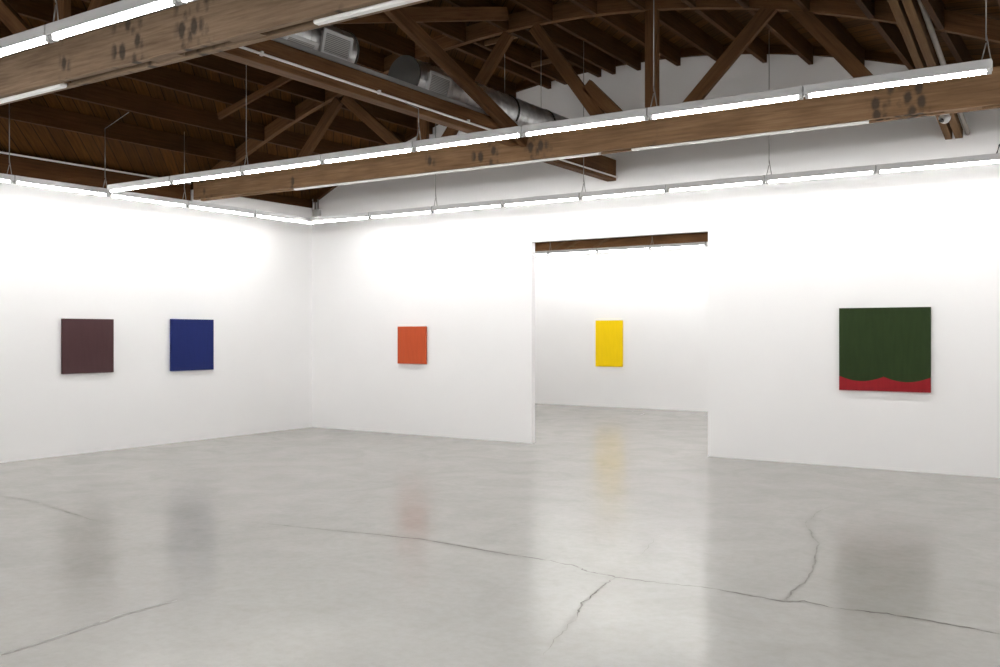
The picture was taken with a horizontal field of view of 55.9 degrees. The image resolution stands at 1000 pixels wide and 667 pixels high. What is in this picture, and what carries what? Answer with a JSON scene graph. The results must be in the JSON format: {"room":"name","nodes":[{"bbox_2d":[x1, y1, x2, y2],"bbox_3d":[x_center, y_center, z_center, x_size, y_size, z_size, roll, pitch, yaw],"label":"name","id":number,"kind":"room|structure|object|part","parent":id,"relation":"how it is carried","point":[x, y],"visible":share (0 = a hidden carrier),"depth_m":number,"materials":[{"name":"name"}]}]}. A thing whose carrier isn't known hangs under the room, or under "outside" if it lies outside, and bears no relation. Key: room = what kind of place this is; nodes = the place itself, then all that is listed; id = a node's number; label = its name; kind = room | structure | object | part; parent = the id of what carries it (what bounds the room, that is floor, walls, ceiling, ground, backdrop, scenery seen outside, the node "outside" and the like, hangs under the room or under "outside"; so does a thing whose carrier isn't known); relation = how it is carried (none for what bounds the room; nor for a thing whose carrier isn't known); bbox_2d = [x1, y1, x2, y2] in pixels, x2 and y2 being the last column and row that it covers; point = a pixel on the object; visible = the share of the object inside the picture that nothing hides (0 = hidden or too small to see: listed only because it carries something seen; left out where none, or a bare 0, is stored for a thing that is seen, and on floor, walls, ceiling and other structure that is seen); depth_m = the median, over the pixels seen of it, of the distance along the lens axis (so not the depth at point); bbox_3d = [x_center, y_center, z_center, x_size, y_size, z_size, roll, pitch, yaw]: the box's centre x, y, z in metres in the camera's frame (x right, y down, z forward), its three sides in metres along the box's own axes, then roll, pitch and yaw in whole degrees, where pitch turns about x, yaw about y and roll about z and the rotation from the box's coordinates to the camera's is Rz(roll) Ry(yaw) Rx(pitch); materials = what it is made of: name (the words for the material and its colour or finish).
{"room":"museum","nodes":[
{"label":"museum","id":0,"kind":"room"},
{"bbox_2d":[0,182,311,462],"bbox_3d":[-5.683,-0.300,13.406,0.200,3.900,22.800,0,0,33],"label":"wall","id":1,"kind":"structure","parent":0,"point":[141,266],"depth_m":13.91,"materials":[{"name":"white paint"}]},
{"bbox_2d":[61,318,113,373],"bbox_3d":[-5.730,0.160,13.103,0.037,0.755,0.780,0,0,33],"label":"painting","id":2,"kind":"object","parent":1,"relation":"attached to","point":[87,345],"visible":1,"depth_m":13.08,"materials":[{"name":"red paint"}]},
{"bbox_2d":[0,150,190,200],"bbox_3d":[-8.340,-2.190,9.277,0.120,0.360,12.780,0,0,33],"label":"trim","id":3,"kind":"structure","parent":1,"relation":"attached to","point":[20,166],"depth_m":13.00,"materials":[{"name":"wood"}]},
{"bbox_2d":[0,151,190,183],"bbox_3d":[-7.670,-2.335,10.136,0.026,0.026,10.550,0,0,33],"label":"conduit","id":4,"kind":"object","parent":1,"relation":"attached to","point":[0,151],"visible":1,"depth_m":12.97,"materials":[{"name":"white plastic"}]},
{"bbox_2d":[170,319,213,370],"bbox_3d":[-4.763,0.160,14.579,0.037,0.790,0.800,0,0,33],"label":"painting","id":5,"kind":"object","parent":1,"relation":"attached to","point":[191,340],"visible":1,"depth_m":14.54,"materials":[{"name":"blue paint"}]},
{"bbox_2d":[243,193,312,207],"bbox_3d":[-4.035,-2.320,15.812,0.120,0.130,2.370,0,0,33],"label":"trim","id":6,"kind":"structure","parent":1,"relation":"attached to","point":[269,197],"depth_m":16.18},
{"bbox_2d":[0,404,999,666],"bbox_3d":[0.005,1.709,9.680,15.400,0.121,23.000,0,0,33],"label":"floor","id":7,"kind":"structure","parent":0,"point":[613,537],"depth_m":7.00,"materials":[{"name":"concrete"}]},
{"bbox_2d":[0,0,999,199],"bbox_3d":[0.277,-3.134,9.502,14.550,1.729,22.800,0,0,33],"label":"ceiling","id":8,"kind":"structure","parent":0,"point":[25,138],"depth_m":12.41,"materials":[{"name":"wood"}]},
{"bbox_2d":[0,103,13,183],"bbox_3d":[-6.151,-2.329,10.696,0.092,1.060,1.251,0,0,33],"label":"strip light","id":9,"kind":"object","parent":8,"relation":"hanging from","point":[8,178],"visible":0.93,"depth_m":11.17,"materials":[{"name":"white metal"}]},
{"bbox_2d":[0,0,189,56],"bbox_3d":[-2.245,-2.869,5.453,3.616,2.139,0.092,0,0,33],"label":"strip light","id":10,"kind":"object","parent":8,"relation":"hanging from","point":[121,10],"depth_m":5.58,"materials":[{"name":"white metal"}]},
{"bbox_3d":[-3.259,-1.847,6.117,1.193,0.095,0.092,0,0,33],"label":"strip light","id":11,"kind":"part","parent":10,"relation":"part of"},
{"bbox_3d":[-1.236,-1.847,4.792,1.202,0.095,0.092,0,0,33],"label":"strip light","id":12,"kind":"part","parent":10,"relation":"part of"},
{"bbox_2d":[0,101,235,162],"bbox_3d":[-5.342,-2.701,12.101,0.055,0.236,4.920,0,0,33],"label":"joist","id":13,"kind":"object","parent":8,"relation":"attached to","point":[21,111],"visible":1,"depth_m":12.41,"materials":[{"name":"wood"}]},
{"bbox_2d":[81,0,155,17],"bbox_3d":[-3.360,-3.494,10.803,0.055,0.236,4.920,0,0,33],"label":"joist","id":14,"kind":"object","parent":8,"relation":"attached to","point":[88,1],"visible":0.02,"depth_m":9.80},
{"bbox_2d":[0,21,294,120],"bbox_3d":[-4.296,-3.178,11.416,0.055,0.236,4.920,0,0,33],"label":"joist","id":15,"kind":"object","parent":8,"relation":"attached to","point":[161,76],"visible":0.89,"depth_m":12.15,"materials":[{"name":"wood"}]},
{"bbox_2d":[50,83,263,140],"bbox_3d":[-4.823,-2.954,11.761,0.055,0.236,4.920,0,0,33],"label":"joist","id":16,"kind":"object","parent":8,"relation":"attached to","point":[94,93],"visible":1,"depth_m":12.32,"materials":[{"name":"wood"}]},
{"bbox_2d":[13,112,128,196],"bbox_3d":[-5.268,-2.314,11.629,0.547,1.030,1.251,0,0,33],"label":"strip light","id":17,"kind":"object","parent":16,"relation":"hanging from","point":[22,180],"visible":0.94,"depth_m":11.72,"materials":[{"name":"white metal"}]},
{"bbox_2d":[7,0,324,102],"bbox_3d":[-3.811,-3.355,11.098,0.055,0.236,4.920,0,0,33],"label":"joist","id":18,"kind":"object","parent":8,"relation":"attached to","point":[41,10],"visible":0.33,"depth_m":11.66,"materials":[{"name":"wood"}]},
{"bbox_2d":[108,132,312,224],"bbox_3d":[-4.085,-2.329,13.850,0.092,1.060,3.732,0,0,33],"label":"strip light","id":19,"kind":"object","parent":8,"relation":"hanging from","point":[120,194],"depth_m":13.50,"materials":[{"name":"white plastic"}]},
{"bbox_3d":[-4.088,-1.847,13.845,0.092,0.095,1.232,0,0,33],"label":"strip light","id":20,"kind":"part","parent":19,"relation":"part of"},
{"bbox_3d":[-3.403,-1.847,14.891,0.092,0.095,1.241,0,0,33],"label":"strip light","id":21,"kind":"part","parent":19,"relation":"part of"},
{"bbox_2d":[0,0,430,105],"bbox_3d":[-1.516,-3.038,6.600,14.170,1.817,0.200,0,0,33],"label":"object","id":22,"kind":"structure","parent":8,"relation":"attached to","point":[198,28],"depth_m":7.25,"materials":[{"name":"brown wood"}]},
{"bbox_2d":[0,83,66,103],"bbox_3d":[-5.263,-2.139,9.055,3.670,0.052,0.060,0,0,33],"label":"rail","id":23,"kind":"object","parent":22,"relation":"attached to","point":[62,85],"visible":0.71,"depth_m":8.26,"materials":[{"name":"white metal"}]},
{"bbox_3d":[-3.745,-2.895,8.060,0.150,1.490,0.070,0,0,33],"label":"web post","id":24,"kind":"part","parent":22,"relation":"part of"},
{"bbox_2d":[212,40,519,146],"bbox_3d":[-1.135,-2.385,9.345,0.140,0.230,4.806,0,0,33],"label":"cross beam","id":25,"kind":"structure","parent":22,"relation":"attached to","point":[270,47],"depth_m":8.91,"materials":[{"name":"wood"}]},
{"bbox_2d":[239,46,492,129],"bbox_3d":[-1.064,-2.345,9.299,0.028,0.045,4.710,0,0,33],"label":"conduit","id":26,"kind":"object","parent":25,"relation":"attached to","point":[261,53],"visible":0.74,"depth_m":8.87,"materials":[{"name":"white plastic"}]},
{"bbox_2d":[271,37,517,124],"bbox_3d":[-1.101,-2.524,9.323,0.060,0.046,4.700,0,0,33],"label":"strut","id":27,"kind":"object","parent":25,"relation":"on","point":[280,40],"visible":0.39,"depth_m":9.10,"materials":[{"name":"grey"}]},
{"bbox_2d":[337,7,508,23],"bbox_3d":[-1.079,-3.221,9.494,0.060,1.359,4.239,0,0,33],"label":"brace","id":28,"kind":"object","parent":25,"relation":"attached to","point":[419,14],"visible":0.46,"depth_m":10.19,"materials":[{"name":"wood"}]},
{"bbox_2d":[405,102,523,151],"bbox_3d":[-0.365,-2.049,8.953,1.372,0.499,0.092,0,0,33],"label":"strip light","id":29,"kind":"object","parent":25,"relation":"hanging from","point":[510,132],"visible":0.98,"depth_m":8.88,"materials":[{"name":"white plastic"}]},
{"bbox_2d":[313,0,420,25],"bbox_3d":[-0.178,-2.139,5.723,2.570,0.052,0.060,0,0,33],"label":"rail","id":30,"kind":"object","parent":22,"relation":"attached to","point":[393,3],"visible":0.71,"depth_m":6.18,"materials":[{"name":"white metal"}]},
{"bbox_2d":[217,76,291,119],"bbox_3d":[-3.130,-3.146,12.284,1.526,0.513,0.040,0,0,30],"label":"board","id":31,"kind":"object","parent":8,"relation":"attached to","point":[282,80],"visible":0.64,"depth_m":12.32,"materials":[{"name":"wood"}]},
{"bbox_2d":[156,0,358,63],"bbox_3d":[-2.116,-3.237,8.541,0.509,1.397,2.072,0,0,33],"label":"air duct","id":32,"kind":"object","parent":8,"relation":"hanging from","point":[331,40],"visible":0.26,"depth_m":8.93,"materials":[{"name":"metal"}]},
{"bbox_3d":[-1.865,-2.630,8.658,0.130,0.127,0.334,0,0,33],"label":"louvre panel","id":33,"kind":"part","parent":32,"relation":"part of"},
{"bbox_3d":[-1.863,-2.626,8.656,0.180,0.176,0.400,0,0,33],"label":"grille frame","id":34,"kind":"part","parent":32,"relation":"part of","materials":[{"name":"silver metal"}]},
{"bbox_3d":[-1.560,-2.755,8.996,0.046,0.172,0.334,0,0,33],"label":"louvre panel","id":35,"kind":"part","parent":32,"relation":"part of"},
{"bbox_3d":[-1.556,-2.754,8.993,0.065,0.236,0.400,0,0,33],"label":"grille frame","id":36,"kind":"part","parent":32,"relation":"part of","materials":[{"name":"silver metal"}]},
{"bbox_2d":[107,65,414,192],"bbox_3d":[-2.894,-2.760,10.611,4.910,1.922,0.092,0,0,33],"label":"strip light","id":37,"kind":"object","parent":8,"relation":"hanging from","point":[404,147],"depth_m":10.37,"materials":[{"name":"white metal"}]},
{"bbox_3d":[-4.437,-1.847,11.621,1.222,0.095,0.092,0,0,33],"label":"strip light","id":38,"kind":"part","parent":37,"relation":"part of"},
{"bbox_3d":[-3.403,-1.847,10.944,1.222,0.095,0.092,0,0,33],"label":"strip light","id":39,"kind":"part","parent":37,"relation":"part of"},
{"bbox_3d":[-2.373,-2.760,10.269,1.212,1.922,0.092,0,0,33],"label":"strip light","id":40,"kind":"part","parent":37,"relation":"part of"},
{"bbox_2d":[239,151,290,164],"bbox_3d":[-3.292,-2.701,15.231,0.055,0.236,2.383,0,0,33],"label":"joist","id":41,"kind":"object","parent":8,"relation":"attached to","point":[256,157],"visible":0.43,"depth_m":14.55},
{"bbox_2d":[267,130,360,153],"bbox_3d":[-2.773,-2.954,14.891,0.055,0.236,2.383,0,0,33],"label":"joist","id":42,"kind":"object","parent":8,"relation":"attached to","point":[286,138],"visible":0.57,"depth_m":14.44,"materials":[{"name":"wood"}]},
{"bbox_2d":[298,110,404,144],"bbox_3d":[-2.246,-3.178,14.546,0.055,0.236,2.383,0,0,33],"label":"joist","id":43,"kind":"object","parent":8,"relation":"attached to","point":[342,125],"visible":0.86,"depth_m":14.41,"materials":[{"name":"wood"}]},
{"bbox_2d":[356,46,383,72],"bbox_3d":[-2.916,-3.608,10.512,0.055,0.236,4.920,0,0,33],"label":"joist","id":44,"kind":"object","parent":8,"relation":"attached to","point":[367,58],"visible":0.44,"depth_m":12.34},
{"bbox_2d":[331,24,414,57],"bbox_3d":[-2.481,-3.696,10.227,0.055,0.236,4.920,0,0,33],"label":"joist","id":45,"kind":"object","parent":8,"relation":"attached to","point":[371,34],"visible":0.33,"depth_m":11.71,"materials":[{"name":"wood"}]},
{"bbox_2d":[327,95,432,133],"bbox_3d":[-1.761,-3.355,14.228,0.055,0.236,2.383,0,0,33],"label":"joist","id":46,"kind":"object","parent":8,"relation":"attached to","point":[381,113],"visible":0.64,"depth_m":14.33,"materials":[{"name":"wood"}]},
{"bbox_2d":[407,3,465,42],"bbox_3d":[-1.804,-3.789,9.783,0.055,0.236,4.920,0,0,33],"label":"joist","id":47,"kind":"object","parent":8,"relation":"attached to","point":[454,30],"visible":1,"depth_m":11.54,"materials":[{"name":"wood"}]},
{"bbox_2d":[310,124,580,223],"bbox_3d":[-0.992,-2.735,13.947,4.939,1.872,0.092,0,0,33],"label":"strip light","id":48,"kind":"object","parent":8,"relation":"hanging from","point":[570,196],"depth_m":13.76,"materials":[{"name":"white plastic"}]},
{"bbox_3d":[-2.538,-1.847,14.960,1.241,0.095,0.092,0,0,33],"label":"strip light","id":49,"kind":"part","parent":48,"relation":"part of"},
{"bbox_3d":[-1.500,-1.847,14.280,1.212,0.095,0.092,0,0,33],"label":"strip light","id":50,"kind":"part","parent":48,"relation":"part of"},
{"bbox_3d":[-0.471,-2.735,13.605,1.222,1.872,0.092,0,0,33],"label":"strip light","id":51,"kind":"part","parent":48,"relation":"part of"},
{"bbox_2d":[429,57,515,97],"bbox_3d":[-0.431,-3.696,13.357,0.055,0.236,2.383,0,0,33],"label":"joist","id":52,"kind":"object","parent":8,"relation":"attached to","point":[495,82],"visible":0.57,"depth_m":13.80,"materials":[{"name":"wood"}]},
{"bbox_2d":[443,0,507,30],"bbox_3d":[-1.268,-3.824,9.432,0.055,0.236,4.920,0,0,33],"label":"joist","id":53,"kind":"object","parent":8,"relation":"attached to","point":[503,25],"visible":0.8,"depth_m":10.99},
{"bbox_2d":[388,54,568,125],"bbox_3d":[0.133,-3.261,11.973,0.512,1.350,4.217,0,0,33],"label":"air duct","id":54,"kind":"object","parent":8,"relation":"hanging from","point":[406,68],"visible":0.32,"depth_m":10.67,"materials":[{"name":"metal"}]},
{"bbox_3d":[-0.670,-2.741,10.362,0.056,0.169,0.334,0,0,33],"label":"louvre panel","id":55,"kind":"part","parent":54,"relation":"part of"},
{"bbox_3d":[-0.666,-2.739,10.359,0.079,0.233,0.400,0,0,33],"label":"grille frame","id":56,"kind":"part","parent":54,"relation":"part of","materials":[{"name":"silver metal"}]},
{"bbox_2d":[454,43,550,88],"bbox_3d":[0.088,-3.772,13.017,0.055,0.236,2.383,0,0,33],"label":"joist","id":57,"kind":"object","parent":8,"relation":"attached to","point":[471,49],"visible":0.5,"depth_m":13.09,"materials":[{"name":"wood"}]},
{"bbox_2d":[472,23,566,84],"bbox_3d":[0.322,-3.796,12.864,0.055,0.236,2.383,0,0,33],"label":"joist","id":58,"kind":"object","parent":8,"relation":"attached to","point":[515,52],"visible":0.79,"depth_m":12.90,"materials":[{"name":"wood"}]},
{"bbox_2d":[510,0,552,21],"bbox_3d":[-0.750,-3.825,9.093,0.055,0.236,4.920,0,0,33],"label":"joist","id":59,"kind":"object","parent":8,"relation":"attached to","point":[543,9],"visible":1,"depth_m":10.90,"materials":[{"name":"wood"}]},
{"bbox_2d":[535,251,547,255],"bbox_3d":[0.576,-1.847,21.669,1.227,0.095,0.092,0,0,33],"label":"strip light","id":60,"kind":"object","parent":8,"relation":"hanging from","point":[536,252],"visible":0.38,"depth_m":21.39,"materials":[{"name":"white plastic"}]},
{"bbox_2d":[509,13,600,76],"bbox_3d":[0.782,-3.824,12.562,0.055,0.236,2.383,0,0,33],"label":"joist","id":61,"kind":"object","parent":8,"relation":"attached to","point":[525,35],"visible":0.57,"depth_m":12.78,"materials":[{"name":"wood"}]},
{"bbox_2d":[484,35,516,45],"bbox_3d":[0.011,-3.722,11.888,0.483,0.084,0.040,0,0,33],"label":"block","id":62,"kind":"object","parent":61,"relation":"attached to","point":[493,41],"visible":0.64,"depth_m":11.94,"materials":[{"name":"brown wood"}]},
{"bbox_2d":[531,59,551,67],"bbox_3d":[0.641,-3.722,12.850,0.483,0.084,0.040,0,0,33],"label":"block","id":63,"kind":"object","parent":61,"relation":"attached to","point":[546,61],"visible":0.64,"depth_m":12.88,"materials":[{"name":"brown wood"}]},
{"bbox_2d":[525,24,615,74],"bbox_3d":[0.974,-3.828,12.436,0.055,0.236,2.383,0,0,33],"label":"joist","id":64,"kind":"object","parent":8,"relation":"attached to","point":[561,38],"visible":0.79,"depth_m":12.54,"materials":[{"name":"wood"}]},
{"bbox_2d":[569,0,596,14],"bbox_3d":[-0.256,-3.796,8.769,0.055,0.236,4.920,0,0,33],"label":"joist","id":65,"kind":"object","parent":8,"relation":"attached to","point":[590,6],"visible":1,"depth_m":10.66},
{"bbox_2d":[193,0,999,200],"bbox_3d":[1.229,-2.997,10.791,14.170,1.817,0.200,0,0,33],"label":"roof truss","id":66,"kind":"object","parent":8,"relation":"attached to","point":[976,92],"visible":0.84,"depth_m":10.49,"materials":[{"name":"brown wood"}]},
{"bbox_3d":[-1.000,-2.853,12.251,0.150,1.490,0.070,0,0,33],"label":"web post","id":67,"kind":"part","parent":66,"relation":"part of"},
{"bbox_2d":[294,152,600,189],"bbox_3d":[-0.895,-2.097,12.183,4.890,0.052,0.060,0,0,33],"label":"rail","id":68,"kind":"object","parent":66,"relation":"attached to","point":[598,153],"visible":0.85,"depth_m":11.94,"materials":[{"name":"white metal"}]},
{"bbox_2d":[384,8,527,146],"bbox_3d":[-0.861,-3.053,9.489,0.070,1.633,4.277,0,0,33],"label":"brace","id":69,"kind":"object","parent":66,"relation":"attached to","point":[400,17],"visible":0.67,"depth_m":9.97,"materials":[{"name":"wood"}]},
{"bbox_3d":[1.694,-2.858,10.487,0.150,1.500,0.070,0,0,33],"label":"web post","id":70,"kind":"part","parent":66,"relation":"part of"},
{"bbox_2d":[631,120,868,150],"bbox_3d":[2.551,-2.097,9.925,2.530,0.052,0.060,0,0,33],"label":"rail","id":71,"kind":"object","parent":66,"relation":"attached to","point":[859,122],"visible":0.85,"depth_m":9.84,"materials":[{"name":"white metal"}]},
{"bbox_2d":[552,3,640,70],"bbox_3d":[1.301,-3.825,12.222,0.055,0.236,2.383,0,0,33],"label":"joist","id":72,"kind":"object","parent":8,"relation":"attached to","point":[581,29],"visible":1,"depth_m":12.21,"materials":[{"name":"wood"}]},
{"bbox_2d":[548,244,649,254],"bbox_3d":[2.139,-2.530,20.645,2.472,1.462,0.092,0,0,33],"label":"strip light","id":73,"kind":"object","parent":8,"relation":"hanging from","point":[641,247],"depth_m":20.58,"materials":[{"name":"white plastic"}]},
{"bbox_3d":[1.618,-2.530,20.986,1.227,1.462,0.092,0,0,33],"label":"strip light","id":74,"kind":"part","parent":73,"relation":"part of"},
{"bbox_2d":[580,41,666,199],"bbox_3d":[1.597,-2.872,12.251,1.222,2.147,0.092,0,0,33],"label":"strip light","id":75,"kind":"object","parent":8,"relation":"hanging from","point":[655,188],"visible":0.96,"depth_m":12.25,"materials":[{"name":"white plastic"}]},
{"bbox_2d":[626,0,644,9],"bbox_3d":[0.246,-3.737,8.441,0.055,0.236,4.920,0,0,33],"label":"joist","id":76,"kind":"object","parent":8,"relation":"attached to","point":[640,4],"visible":1,"depth_m":10.37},
{"bbox_2d":[597,13,680,65],"bbox_3d":[1.794,-3.796,11.899,0.055,0.236,2.383,0,0,33],"label":"joist","id":77,"kind":"object","parent":8,"relation":"attached to","point":[628,25],"visible":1,"depth_m":11.75,"materials":[{"name":"wood"}]},
{"bbox_2d":[650,238,706,249],"bbox_3d":[3.701,-2.822,19.621,1.227,2.045,0.092,0,0,33],"label":"strip light","id":78,"kind":"object","parent":8,"relation":"hanging from","point":[694,244],"visible":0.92,"depth_m":19.58,"materials":[{"name":"white plastic"}]},
{"bbox_2d":[644,10,722,60],"bbox_3d":[2.296,-3.737,11.570,0.055,0.236,2.383,0,0,33],"label":"joist","id":79,"kind":"object","parent":8,"relation":"attached to","point":[672,20],"visible":0.83,"depth_m":11.62,"materials":[{"name":"wood"}]},
{"bbox_2d":[681,0,695,7],"bbox_3d":[0.739,-3.650,8.117,0.055,0.236,4.920,0,0,33],"label":"joist","id":80,"kind":"object","parent":8,"relation":"attached to","point":[691,3],"visible":1,"depth_m":10.08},
{"bbox_2d":[694,9,766,62],"bbox_3d":[2.789,-3.650,11.247,0.055,0.236,2.383,0,0,33],"label":"joist","id":81,"kind":"object","parent":8,"relation":"attached to","point":[724,21],"visible":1,"depth_m":11.11,"materials":[{"name":"wood"}]},
{"bbox_2d":[735,0,748,7],"bbox_3d":[1.233,-3.533,7.794,0.055,0.236,4.920,0,0,33],"label":"joist","id":82,"kind":"object","parent":8,"relation":"attached to","point":[744,3],"visible":1,"depth_m":9.75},
{"bbox_2d":[522,0,804,136],"bbox_3d":[1.269,-2.730,7.883,2.506,1.862,0.092,0,0,33],"label":"strip light","id":83,"kind":"object","parent":82,"relation":"hanging from","point":[796,92],"depth_m":7.79,"materials":[{"name":"white plastic"}]},
{"bbox_3d":[0.732,-1.847,8.235,1.222,0.095,0.092,0,0,33],"label":"strip light","id":84,"kind":"part","parent":83,"relation":"part of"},
{"bbox_2d":[666,160,876,191],"bbox_3d":[3.164,-2.753,11.224,2.496,1.908,0.092,0,0,33],"label":"strip light","id":85,"kind":"object","parent":8,"relation":"hanging from","point":[869,169],"depth_m":11.14,"materials":[{"name":"white plastic"}]},
{"bbox_3d":[2.639,-1.847,11.568,1.241,0.095,0.092,0,0,33],"label":"strip light","id":86,"kind":"part","parent":85,"relation":"part of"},
{"bbox_2d":[747,10,812,64],"bbox_3d":[3.283,-3.533,10.924,0.055,0.236,2.383,0,0,33],"label":"joist","id":87,"kind":"object","parent":8,"relation":"attached to","point":[780,27],"visible":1,"depth_m":11.09,"materials":[{"name":"wood"}]},
{"bbox_2d":[793,0,809,11],"bbox_3d":[1.751,-3.380,7.454,0.055,0.236,4.920,0,0,33],"label":"joist","id":88,"kind":"object","parent":8,"relation":"attached to","point":[804,5],"visible":1,"depth_m":9.37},
{"bbox_2d":[814,14,864,65],"bbox_3d":[3.802,-3.380,10.584,0.055,0.236,2.383,0,0,33],"label":"joist","id":89,"kind":"object","parent":8,"relation":"attached to","point":[835,27],"visible":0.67,"depth_m":10.67,"materials":[{"name":"wood"}]},
{"bbox_2d":[854,0,874,18],"bbox_3d":[2.270,-3.194,7.114,0.055,0.236,4.920,0,0,33],"label":"joist","id":90,"kind":"object","parent":8,"relation":"attached to","point":[867,6],"visible":1,"depth_m":8.97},
{"bbox_2d":[871,20,915,69],"bbox_3d":[4.320,-3.194,10.244,0.055,0.236,2.383,0,0,33],"label":"joist","id":91,"kind":"object","parent":8,"relation":"attached to","point":[890,32],"visible":0.5,"depth_m":10.07,"materials":[{"name":"wood"}]},
{"bbox_2d":[921,0,943,29],"bbox_3d":[2.788,-2.977,6.775,0.055,0.236,4.920,0,0,33],"label":"joist","id":92,"kind":"object","parent":8,"relation":"attached to","point":[935,8],"visible":1,"depth_m":8.49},
{"bbox_2d":[939,7,973,62],"bbox_3d":[4.839,-2.977,9.904,0.055,0.236,2.383,0,0,33],"label":"joist","id":93,"kind":"object","parent":8,"relation":"attached to","point":[955,43],"visible":0.5,"depth_m":9.60,"materials":[{"name":"wood"}]},
{"bbox_3d":[5.788,-2.371,9.505,1.241,1.144,0.092,0,0,33],"label":"strip light","id":94,"kind":"object","parent":8,"relation":"hanging from","visible":0},
{"bbox_2d":[876,153,999,173],"bbox_3d":[4.738,-1.847,10.193,1.241,0.095,0.092,0,0,33],"label":"strip light","id":95,"kind":"object","parent":94,"relation":"attached to","point":[986,158],"visible":1,"depth_m":10.15,"materials":[{"name":"white plastic"}]},
{"bbox_2d":[535,246,707,411],"bbox_3d":[6.532,-0.160,18.913,14.200,3.620,0.200,0,0,33],"label":"wall","id":96,"kind":"structure","parent":0,"point":[660,296],"depth_m":21.18,"materials":[{"name":"white paint"}]},
{"bbox_2d":[596,320,622,366],"bbox_3d":[2.482,0.205,21.416,0.680,1.050,0.037,0,0,33],"label":"painting","id":97,"kind":"object","parent":96,"relation":"attached to","point":[609,333],"visible":1,"depth_m":21.39,"materials":[{"name":"yellow paint"}]},
{"bbox_2d":[535,233,707,250],"bbox_3d":[6.467,-2.070,18.812,14.160,0.170,0.100,0,0,33],"label":"tie beam","id":98,"kind":"structure","parent":96,"relation":"on","point":[691,238],"depth_m":21.07,"materials":[{"name":"wood"}]},
{"bbox_2d":[552,241,567,249],"bbox_3d":[1.414,-2.100,22.003,0.468,0.261,0.040,0,0,33],"label":"diagonal slat","id":99,"kind":"object","parent":98,"relation":"attached to","point":[563,242],"visible":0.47,"depth_m":22.00,"materials":[{"name":"brown wood"}]},
{"bbox_2d":[565,240,580,249],"bbox_3d":[1.707,-2.100,21.811,0.468,0.261,0.040,0,0,33],"label":"diagonal slat","id":100,"kind":"object","parent":98,"relation":"attached to","point":[577,241],"visible":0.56,"depth_m":21.81,"materials":[{"name":"brown wood"}]},
{"bbox_2d":[593,238,610,247],"bbox_3d":[2.334,-2.100,21.400,0.468,0.261,0.040,0,0,33],"label":"diagonal slat","id":101,"kind":"object","parent":98,"relation":"attached to","point":[606,239],"visible":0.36,"depth_m":21.40,"materials":[{"name":"brown wood"}]},
{"bbox_2d":[535,232,707,243],"bbox_3d":[6.538,-2.959,18.921,14.200,1.978,0.060,0,0,33],"label":"trim","id":102,"kind":"structure","parent":96,"relation":"attached to","point":[698,232],"depth_m":21.24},
{"bbox_2d":[312,54,999,477],"bbox_3d":[2.614,-1.149,12.932,14.200,5.598,0.100,0,0,33],"label":"wall","id":103,"kind":"structure","parent":0,"point":[784,258],"depth_m":12.50,"materials":[{"name":"white paint"}]},
{"bbox_2d":[312,199,320,216],"bbox_3d":[-3.241,-2.255,16.659,0.140,0.330,0.078,0,0,33],"label":"junction box","id":104,"kind":"object","parent":103,"relation":"attached to","point":[316,212],"visible":1,"depth_m":16.64,"materials":[{"name":"grey metal"}]},
{"bbox_2d":[398,326,426,363],"bbox_3d":[-1.447,0.175,15.501,0.590,0.615,0.037,0,0,33],"label":"painting","id":105,"kind":"object","parent":103,"relation":"attached to","point":[412,340],"visible":1,"depth_m":15.47,"materials":[{"name":"paint"}]},
{"bbox_2d":[544,155,615,181],"bbox_3d":[0.950,-2.350,12.527,0.140,0.300,2.394,0,0,33],"label":"cross beam","id":106,"kind":"structure","parent":103,"relation":"attached to","point":[601,163],"depth_m":12.93,"materials":[{"name":"wood"}]},
{"bbox_2d":[561,159,617,177],"bbox_3d":[1.024,-2.250,12.486,0.024,0.024,2.370,0,0,33],"label":"conduit","id":107,"kind":"object","parent":106,"relation":"attached to","point":[561,159],"visible":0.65,"depth_m":12.75,"materials":[{"name":"white plastic"}]},
{"bbox_2d":[313,45,954,201],"bbox_3d":[2.609,-3.144,12.833,14.100,1.607,0.069,0,0,33],"label":"trim","id":108,"kind":"structure","parent":103,"relation":"attached to","point":[876,56],"depth_m":12.51,"materials":[{"name":"wood"}]},
{"bbox_2d":[839,307,930,392],"bbox_3d":[4.682,0.182,11.486,1.050,1.020,0.037,0,0,33],"label":"painting","id":109,"kind":"object","parent":103,"relation":"attached to","point":[881,349],"visible":1,"depth_m":11.46,"materials":[{"name":"green paint"}]},
{"bbox_2d":[888,0,951,139],"bbox_3d":[4.269,-2.716,9.545,0.075,0.836,3.765,0,0,33],"label":"board","id":110,"kind":"object","parent":103,"relation":"attached to","point":[897,7],"visible":0.74,"depth_m":8.97,"materials":[{"name":"brown wood"}]},
{"bbox_2d":[902,0,962,138],"bbox_3d":[4.361,-2.716,9.484,0.080,0.836,3.765,0,0,33],"label":"board","id":111,"kind":"object","parent":103,"relation":"attached to","point":[911,7],"visible":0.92,"depth_m":8.97,"materials":[{"name":"brown wood"}]},
{"bbox_2d":[938,114,950,123],"bbox_3d":[4.868,-2.382,10.313,0.128,0.146,0.139,0,0,33],"label":"security camera","id":112,"kind":"object","parent":111,"relation":"attached to","point":[943,119],"visible":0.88,"depth_m":10.28,"materials":[{"name":"white plastic"}]},
{"bbox_2d":[917,0,969,134],"bbox_3d":[4.437,-2.716,9.434,0.054,0.784,3.756,0,0,33],"label":"pipe","id":113,"kind":"object","parent":103,"relation":"attached to","point":[925,14],"visible":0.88,"depth_m":9.02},
{"bbox_3d":[3.307,-2.727,6.435,0.055,0.236,4.920,0,0,33],"label":"joist","id":114,"kind":"object","parent":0,"visible":0},
{"bbox_2d":[803,0,992,98],"bbox_3d":[2.860,-2.312,6.841,1.270,1.026,0.092,0,0,33],"label":"strip light","id":115,"kind":"object","parent":114,"relation":"hanging from","point":[985,66],"visible":1,"depth_m":6.77,"materials":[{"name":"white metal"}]}
]}

